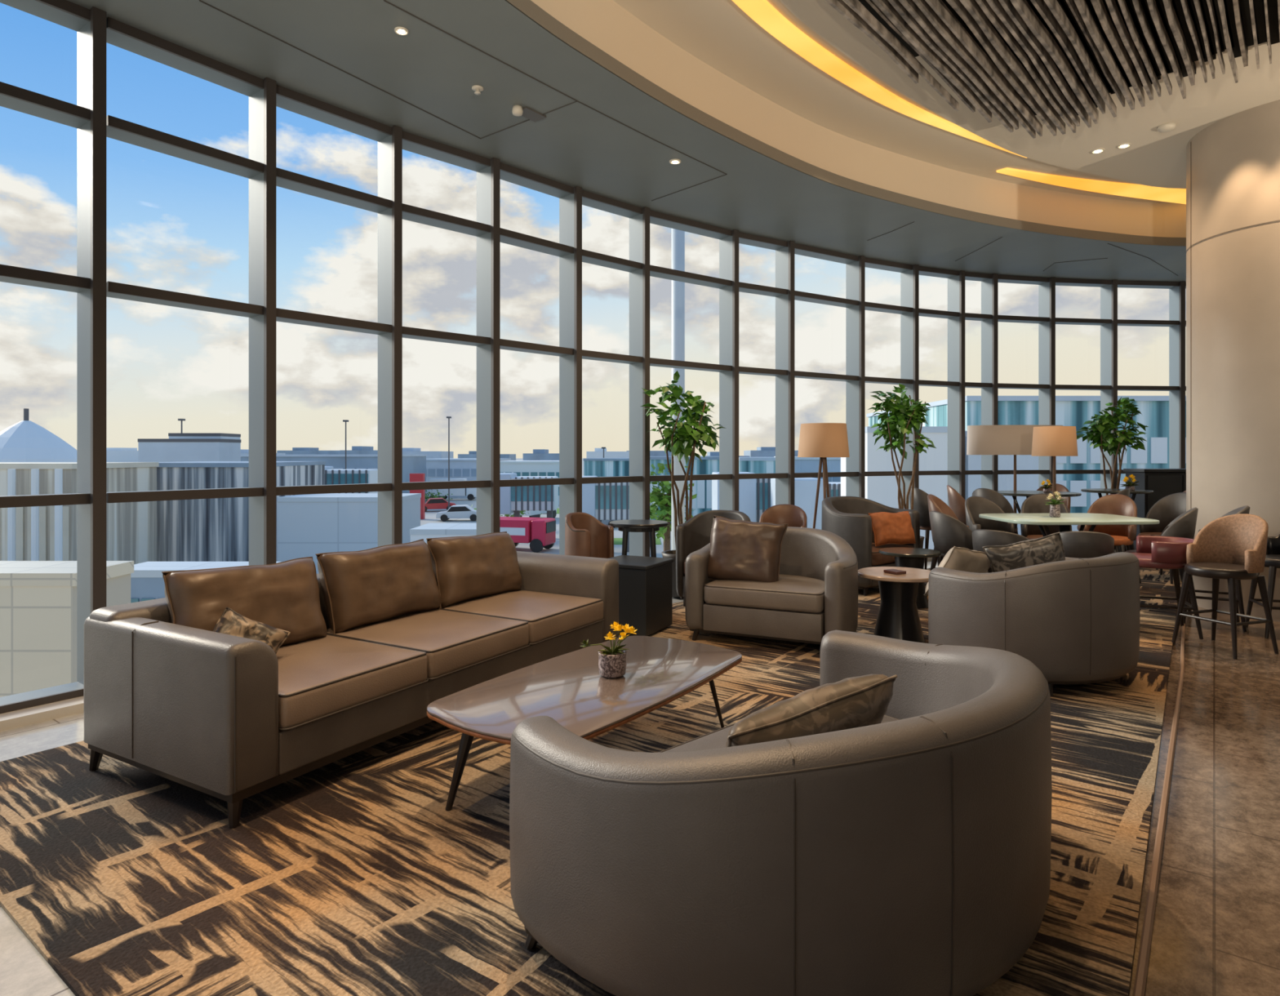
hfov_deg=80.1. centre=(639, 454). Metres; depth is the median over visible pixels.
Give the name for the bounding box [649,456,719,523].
hangar
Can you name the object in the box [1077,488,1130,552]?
dining chair
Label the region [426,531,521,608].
cushion
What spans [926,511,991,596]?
dining chair
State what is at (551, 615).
seat cushion
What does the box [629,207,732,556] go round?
window
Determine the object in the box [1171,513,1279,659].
bar stool
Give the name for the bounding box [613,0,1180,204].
ceiling
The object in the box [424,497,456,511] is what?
car
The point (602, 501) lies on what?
building
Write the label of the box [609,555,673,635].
table
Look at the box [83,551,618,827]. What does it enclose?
sofa
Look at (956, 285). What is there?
window
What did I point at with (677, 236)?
mast
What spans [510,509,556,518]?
truck
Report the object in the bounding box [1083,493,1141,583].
dining chair
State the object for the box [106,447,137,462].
building
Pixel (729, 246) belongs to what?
window
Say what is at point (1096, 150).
recessed light
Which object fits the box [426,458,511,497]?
shed
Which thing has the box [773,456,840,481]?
block
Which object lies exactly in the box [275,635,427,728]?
seat cushion
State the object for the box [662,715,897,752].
seat cushion
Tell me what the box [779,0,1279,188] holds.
ceiling
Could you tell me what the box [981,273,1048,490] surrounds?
window
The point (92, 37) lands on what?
window
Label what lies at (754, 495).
building
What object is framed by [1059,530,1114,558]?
dining chair
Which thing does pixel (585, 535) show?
armchair
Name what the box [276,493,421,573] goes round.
block
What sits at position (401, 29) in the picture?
recessed light
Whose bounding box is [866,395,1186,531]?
terminal
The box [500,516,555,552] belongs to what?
truck
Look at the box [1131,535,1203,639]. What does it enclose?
bar stool
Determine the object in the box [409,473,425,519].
sign panel
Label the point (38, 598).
building
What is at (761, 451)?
building
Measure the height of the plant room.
8.071 m
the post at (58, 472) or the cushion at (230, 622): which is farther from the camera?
the post at (58, 472)
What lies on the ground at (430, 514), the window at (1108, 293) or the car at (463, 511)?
the car at (463, 511)
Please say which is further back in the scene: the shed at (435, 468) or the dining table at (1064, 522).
the shed at (435, 468)
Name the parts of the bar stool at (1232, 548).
leg, foot rail, foot rail, leg, seat, backrest, leg, foot rail, foot rail, leg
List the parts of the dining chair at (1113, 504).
backrest, seat, leg, leg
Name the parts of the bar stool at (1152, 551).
foot rail, seat, backrest, foot rail, leg, foot rail, leg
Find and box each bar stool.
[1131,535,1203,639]
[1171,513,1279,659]
[1181,505,1249,631]
[1245,533,1279,638]
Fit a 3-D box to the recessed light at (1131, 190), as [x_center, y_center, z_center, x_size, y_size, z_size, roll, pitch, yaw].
[5.364,-3.015,8.584,3.284,0.030,0.401,0,0,-16]
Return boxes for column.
[1186,99,1279,622]
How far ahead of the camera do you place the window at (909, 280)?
10.16 m
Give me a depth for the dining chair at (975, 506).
8.44 m
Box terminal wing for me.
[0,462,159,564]
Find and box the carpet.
[0,567,1182,995]
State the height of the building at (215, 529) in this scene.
5.929 m
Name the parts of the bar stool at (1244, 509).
leg, foot rail, foot rail, backrest, leg, leg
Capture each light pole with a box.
[177,418,185,433]
[342,419,348,469]
[446,416,451,508]
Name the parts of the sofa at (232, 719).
leg, arm, backrest, leg, seat, arm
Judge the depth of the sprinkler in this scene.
5.19 m
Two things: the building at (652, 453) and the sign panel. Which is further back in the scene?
the building at (652, 453)
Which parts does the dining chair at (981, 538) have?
backrest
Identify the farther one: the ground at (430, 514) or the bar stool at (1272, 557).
the ground at (430, 514)
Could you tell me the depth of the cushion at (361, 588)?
4.19 m
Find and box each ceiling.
[66,0,1186,282]
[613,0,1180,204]
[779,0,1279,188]
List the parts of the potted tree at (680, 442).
pot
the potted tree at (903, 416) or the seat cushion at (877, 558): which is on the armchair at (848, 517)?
the seat cushion at (877, 558)
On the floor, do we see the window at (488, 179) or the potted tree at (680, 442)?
the potted tree at (680, 442)
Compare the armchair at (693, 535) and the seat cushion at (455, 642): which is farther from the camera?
the armchair at (693, 535)
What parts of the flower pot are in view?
stem, pot, stem, stem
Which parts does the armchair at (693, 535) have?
seat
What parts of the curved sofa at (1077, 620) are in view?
leg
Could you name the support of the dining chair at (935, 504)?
on the carpet
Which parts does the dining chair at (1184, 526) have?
seat, backrest, leg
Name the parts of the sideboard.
door, door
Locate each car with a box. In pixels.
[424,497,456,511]
[435,504,476,521]
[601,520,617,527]
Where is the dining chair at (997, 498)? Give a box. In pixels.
[972,488,1017,533]
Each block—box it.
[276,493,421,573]
[409,523,476,543]
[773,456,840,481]
[840,426,947,549]
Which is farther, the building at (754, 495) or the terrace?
the building at (754, 495)
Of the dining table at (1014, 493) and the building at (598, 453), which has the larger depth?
the building at (598, 453)
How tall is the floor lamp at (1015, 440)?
1.763 m
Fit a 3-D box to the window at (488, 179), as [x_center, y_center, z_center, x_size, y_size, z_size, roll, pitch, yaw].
[-0.979,-0.550,6.866,0.266,3.900,1.006,0,0,44]
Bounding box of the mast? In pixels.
[671,228,684,550]
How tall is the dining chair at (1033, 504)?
0.953 m
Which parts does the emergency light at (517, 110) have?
plate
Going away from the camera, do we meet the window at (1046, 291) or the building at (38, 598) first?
the window at (1046, 291)
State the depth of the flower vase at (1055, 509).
7.27 m
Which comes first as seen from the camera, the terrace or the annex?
the terrace
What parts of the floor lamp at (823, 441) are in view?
leg, lamp shade, leg, leg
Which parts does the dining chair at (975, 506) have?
backrest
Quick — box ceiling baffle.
[825,0,1279,138]
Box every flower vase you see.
[1040,479,1052,492]
[1045,490,1065,517]
[1120,474,1138,490]
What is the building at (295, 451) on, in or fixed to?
on the ground at (430, 514)
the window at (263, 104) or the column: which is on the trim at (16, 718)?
the window at (263, 104)
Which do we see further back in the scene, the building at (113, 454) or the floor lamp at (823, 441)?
the building at (113, 454)
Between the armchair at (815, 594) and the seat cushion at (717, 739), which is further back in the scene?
the armchair at (815, 594)
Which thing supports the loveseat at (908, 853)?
on the carpet
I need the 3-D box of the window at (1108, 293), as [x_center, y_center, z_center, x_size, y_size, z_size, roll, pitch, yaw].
[7.325,-0.550,11.097,1.158,3.900,0.266,0,0,-7]
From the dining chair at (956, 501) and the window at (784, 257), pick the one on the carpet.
the dining chair at (956, 501)
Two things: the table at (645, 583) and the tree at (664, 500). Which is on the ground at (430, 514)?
the tree at (664, 500)
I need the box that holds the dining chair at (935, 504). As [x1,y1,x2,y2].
[927,493,968,565]
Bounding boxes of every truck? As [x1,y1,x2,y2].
[428,478,476,500]
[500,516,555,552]
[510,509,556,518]
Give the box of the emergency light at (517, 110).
[511,105,546,122]
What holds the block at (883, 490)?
on the ground at (430, 514)
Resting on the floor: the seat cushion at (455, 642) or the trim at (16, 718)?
the trim at (16, 718)
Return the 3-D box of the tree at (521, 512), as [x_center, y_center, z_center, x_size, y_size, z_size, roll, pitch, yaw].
[-11.496,4.492,64.834,4.874,4.128,4.991,0,0,-44]
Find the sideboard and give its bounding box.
[1123,468,1186,550]
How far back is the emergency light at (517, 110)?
5.54 m
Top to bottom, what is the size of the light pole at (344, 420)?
9.549 m
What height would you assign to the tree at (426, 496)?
3.463 m
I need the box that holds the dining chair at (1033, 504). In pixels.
[1020,493,1071,539]
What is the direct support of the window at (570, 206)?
on the trim at (16, 718)
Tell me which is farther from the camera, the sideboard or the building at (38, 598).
the building at (38, 598)
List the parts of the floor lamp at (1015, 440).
lamp shade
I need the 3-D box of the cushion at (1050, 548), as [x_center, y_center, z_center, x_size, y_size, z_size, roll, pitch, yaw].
[2.535,0.737,4.982,0.559,0.484,0.226,0,0,17]
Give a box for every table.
[426,635,742,810]
[609,519,668,557]
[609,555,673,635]
[857,566,930,642]
[879,546,941,608]
[978,512,1159,536]
[995,490,1081,513]
[1080,488,1154,552]
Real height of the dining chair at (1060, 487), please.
1.002 m
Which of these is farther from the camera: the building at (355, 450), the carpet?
the building at (355, 450)
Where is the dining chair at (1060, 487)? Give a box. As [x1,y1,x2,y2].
[1036,483,1071,512]
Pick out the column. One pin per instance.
(1235, 159)
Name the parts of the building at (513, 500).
support leg, support leg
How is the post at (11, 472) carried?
on the ground at (430, 514)
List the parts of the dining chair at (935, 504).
backrest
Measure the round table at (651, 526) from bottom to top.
0.801 m
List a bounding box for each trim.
[0,555,940,731]
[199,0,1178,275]
[1133,623,1185,995]
[1190,142,1191,509]
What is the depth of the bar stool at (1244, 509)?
6.12 m
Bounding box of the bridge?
[770,477,840,529]
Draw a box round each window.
[0,0,90,713]
[76,6,263,684]
[248,77,391,565]
[377,125,490,546]
[476,157,573,535]
[559,186,642,555]
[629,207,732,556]
[719,229,787,511]
[775,240,858,505]
[845,255,912,497]
[900,264,959,509]
[947,270,991,506]
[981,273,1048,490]
[1038,277,1111,488]
[1100,279,1179,496]
[1168,281,1186,468]
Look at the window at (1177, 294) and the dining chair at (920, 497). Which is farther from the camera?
the window at (1177, 294)
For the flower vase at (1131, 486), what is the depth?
9.23 m
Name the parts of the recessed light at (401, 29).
bulb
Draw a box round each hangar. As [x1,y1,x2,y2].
[583,457,629,476]
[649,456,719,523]
[738,457,775,473]
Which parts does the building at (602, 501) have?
support leg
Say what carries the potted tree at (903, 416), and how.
on the carpet
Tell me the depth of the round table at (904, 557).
6.88 m
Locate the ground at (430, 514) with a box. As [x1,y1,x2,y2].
[420,457,671,557]
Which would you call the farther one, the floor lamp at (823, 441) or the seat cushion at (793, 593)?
the floor lamp at (823, 441)
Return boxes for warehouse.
[240,454,426,494]
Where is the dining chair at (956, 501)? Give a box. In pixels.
[946,484,966,524]
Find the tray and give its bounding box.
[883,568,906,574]
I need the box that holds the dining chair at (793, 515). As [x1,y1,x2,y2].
[759,503,807,527]
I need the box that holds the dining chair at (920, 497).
[909,486,939,569]
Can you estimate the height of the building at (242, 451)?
7.826 m
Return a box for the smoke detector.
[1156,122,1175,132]
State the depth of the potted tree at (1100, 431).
9.92 m
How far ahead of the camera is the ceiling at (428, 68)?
6.05 m
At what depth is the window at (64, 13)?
4.16 m
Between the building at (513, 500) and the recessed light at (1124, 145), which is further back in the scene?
the building at (513, 500)
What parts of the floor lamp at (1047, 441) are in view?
lamp shade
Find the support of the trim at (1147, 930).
on the floor
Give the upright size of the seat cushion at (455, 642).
0.163 m
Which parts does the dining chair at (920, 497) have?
backrest, seat, leg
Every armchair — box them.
[564,511,613,558]
[675,510,751,606]
[684,526,857,644]
[821,496,919,595]
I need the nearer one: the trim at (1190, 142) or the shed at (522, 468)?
the trim at (1190, 142)
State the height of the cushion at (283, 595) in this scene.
0.449 m
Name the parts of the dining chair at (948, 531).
leg, backrest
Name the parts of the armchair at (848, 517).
leg, seat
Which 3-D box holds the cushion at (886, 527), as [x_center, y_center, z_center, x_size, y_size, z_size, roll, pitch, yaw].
[2.598,0.764,7.849,0.516,0.341,0.202,0,0,-19]
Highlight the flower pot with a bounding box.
[579,621,636,678]
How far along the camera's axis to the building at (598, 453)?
216.99 m
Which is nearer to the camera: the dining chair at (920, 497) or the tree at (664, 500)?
the dining chair at (920, 497)
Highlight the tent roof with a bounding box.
[0,408,76,462]
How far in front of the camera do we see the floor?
2.83 m
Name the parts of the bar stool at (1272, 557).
leg, foot rail, foot rail, leg, seat, backrest, foot rail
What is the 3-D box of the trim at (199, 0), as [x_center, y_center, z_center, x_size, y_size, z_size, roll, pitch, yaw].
[2.246,-2.499,7.859,11.861,0.010,1.854,0,0,-35]
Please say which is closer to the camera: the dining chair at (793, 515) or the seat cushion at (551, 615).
the seat cushion at (551, 615)
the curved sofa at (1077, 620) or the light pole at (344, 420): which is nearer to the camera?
the curved sofa at (1077, 620)
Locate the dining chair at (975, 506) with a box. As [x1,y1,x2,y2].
[964,496,1014,573]
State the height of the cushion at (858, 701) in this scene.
0.416 m
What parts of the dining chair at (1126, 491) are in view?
backrest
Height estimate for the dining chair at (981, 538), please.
0.763 m
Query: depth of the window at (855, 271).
9.71 m
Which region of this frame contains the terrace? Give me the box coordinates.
[130,561,281,603]
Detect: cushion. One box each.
[161,556,327,645]
[213,606,290,653]
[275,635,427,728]
[315,538,440,634]
[326,608,528,677]
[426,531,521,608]
[444,590,603,643]
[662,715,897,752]
[683,560,685,574]
[704,573,824,613]
[707,515,787,582]
[725,674,897,746]
[868,511,915,546]
[871,542,914,565]
[924,546,990,595]
[982,532,1065,572]
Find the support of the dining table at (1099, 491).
on the carpet
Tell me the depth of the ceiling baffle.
5.27 m
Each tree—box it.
[408,488,453,502]
[471,506,542,516]
[640,370,726,597]
[649,462,697,551]
[867,383,936,548]
[1075,395,1148,550]
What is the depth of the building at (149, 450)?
56.00 m
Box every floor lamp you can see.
[797,422,849,528]
[966,425,1062,513]
[1031,426,1077,496]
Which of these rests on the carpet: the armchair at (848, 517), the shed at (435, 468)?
the armchair at (848, 517)
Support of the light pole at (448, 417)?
on the ground at (430, 514)
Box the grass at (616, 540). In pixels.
[473,508,661,544]
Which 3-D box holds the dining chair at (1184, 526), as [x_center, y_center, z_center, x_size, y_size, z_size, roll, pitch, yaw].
[4.683,0.927,6.855,0.549,0.923,0.488,0,0,36]
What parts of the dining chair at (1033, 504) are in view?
seat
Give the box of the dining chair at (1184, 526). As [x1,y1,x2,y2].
[1125,506,1198,614]
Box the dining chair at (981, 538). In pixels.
[971,528,1028,568]
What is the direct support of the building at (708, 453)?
on the ground at (430, 514)
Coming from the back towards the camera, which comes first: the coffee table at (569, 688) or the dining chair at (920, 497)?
the dining chair at (920, 497)
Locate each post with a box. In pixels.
[7,468,15,560]
[31,468,39,560]
[54,468,62,560]
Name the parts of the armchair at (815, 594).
leg, seat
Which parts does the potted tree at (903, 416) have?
pot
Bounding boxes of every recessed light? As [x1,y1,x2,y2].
[394,26,408,35]
[669,159,680,164]
[731,0,1026,158]
[996,167,1186,204]
[1090,148,1105,154]
[1116,142,1131,148]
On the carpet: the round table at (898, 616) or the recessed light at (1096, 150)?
the round table at (898, 616)
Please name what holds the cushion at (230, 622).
on the sofa at (232, 719)
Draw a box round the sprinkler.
[471,84,483,94]
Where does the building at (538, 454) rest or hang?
on the ground at (430, 514)
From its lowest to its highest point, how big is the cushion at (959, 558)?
0.422 m
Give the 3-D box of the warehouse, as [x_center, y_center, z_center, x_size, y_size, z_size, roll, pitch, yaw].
[-40.362,3.218,100.000,19.159,6.363,20.400,0,0,0]
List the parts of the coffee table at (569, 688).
leg, leg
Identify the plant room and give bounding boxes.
[168,433,240,439]
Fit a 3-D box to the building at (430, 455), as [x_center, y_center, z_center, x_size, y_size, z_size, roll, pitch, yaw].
[-64.438,2.265,224.000,15.743,8.270,14.000,0,0,0]
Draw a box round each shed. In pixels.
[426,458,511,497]
[500,460,559,504]
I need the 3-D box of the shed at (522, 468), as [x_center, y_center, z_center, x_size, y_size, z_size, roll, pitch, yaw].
[-14.028,3.640,103.000,8.742,5.521,12.240,0,0,0]
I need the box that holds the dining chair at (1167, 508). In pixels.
[1134,492,1186,584]
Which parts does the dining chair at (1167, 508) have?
seat, backrest, leg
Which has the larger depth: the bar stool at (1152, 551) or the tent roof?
the tent roof
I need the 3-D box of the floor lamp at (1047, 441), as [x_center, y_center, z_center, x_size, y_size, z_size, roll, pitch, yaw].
[4.764,0.535,8.760,0.470,1.703,0.470,0,0,0]
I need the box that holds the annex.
[964,431,1038,535]
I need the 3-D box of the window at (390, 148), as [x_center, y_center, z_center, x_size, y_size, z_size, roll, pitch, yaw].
[-1.627,-0.550,6.218,0.267,3.900,0.954,0,0,45]
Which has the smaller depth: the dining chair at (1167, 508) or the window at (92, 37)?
the window at (92, 37)
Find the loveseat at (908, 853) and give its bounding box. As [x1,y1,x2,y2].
[509,630,1052,995]
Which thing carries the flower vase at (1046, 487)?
on the dining table at (1014, 493)
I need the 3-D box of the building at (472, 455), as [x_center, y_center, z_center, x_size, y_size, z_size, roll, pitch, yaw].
[-51.566,2.663,258.000,16.866,7.474,14.000,0,0,0]
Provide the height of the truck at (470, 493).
2.989 m
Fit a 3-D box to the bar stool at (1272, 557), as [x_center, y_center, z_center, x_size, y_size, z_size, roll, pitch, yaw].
[5.039,0.951,5.917,0.490,0.902,0.428,0,0,21]
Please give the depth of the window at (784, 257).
9.04 m
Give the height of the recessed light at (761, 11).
0.030 m
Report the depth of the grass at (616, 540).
56.10 m
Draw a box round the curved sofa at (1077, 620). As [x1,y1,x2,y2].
[928,551,1140,695]
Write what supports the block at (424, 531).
on the ground at (430, 514)
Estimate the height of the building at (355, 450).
8.379 m
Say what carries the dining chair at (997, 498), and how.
on the carpet
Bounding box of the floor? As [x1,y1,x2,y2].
[0,560,1279,995]
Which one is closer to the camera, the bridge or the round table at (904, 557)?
the round table at (904, 557)
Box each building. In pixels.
[0,560,133,697]
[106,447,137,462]
[137,438,240,462]
[156,461,325,561]
[240,448,285,454]
[276,447,340,454]
[324,466,377,493]
[340,446,377,454]
[402,448,453,458]
[457,451,515,460]
[500,472,558,518]
[523,448,559,460]
[582,475,629,551]
[586,448,629,457]
[626,450,671,456]
[700,451,750,457]
[711,471,770,522]
[743,447,798,457]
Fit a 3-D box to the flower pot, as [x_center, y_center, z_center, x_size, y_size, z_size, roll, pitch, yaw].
[-0.136,0.861,3.365,0.216,0.234,0.176,0,0,-39]
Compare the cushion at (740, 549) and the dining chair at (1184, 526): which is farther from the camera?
the dining chair at (1184, 526)
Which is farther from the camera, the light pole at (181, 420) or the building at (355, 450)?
the building at (355, 450)
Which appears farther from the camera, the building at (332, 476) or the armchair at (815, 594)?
the building at (332, 476)
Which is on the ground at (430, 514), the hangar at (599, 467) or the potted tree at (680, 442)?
the hangar at (599, 467)
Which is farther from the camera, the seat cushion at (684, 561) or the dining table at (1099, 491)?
the dining table at (1099, 491)

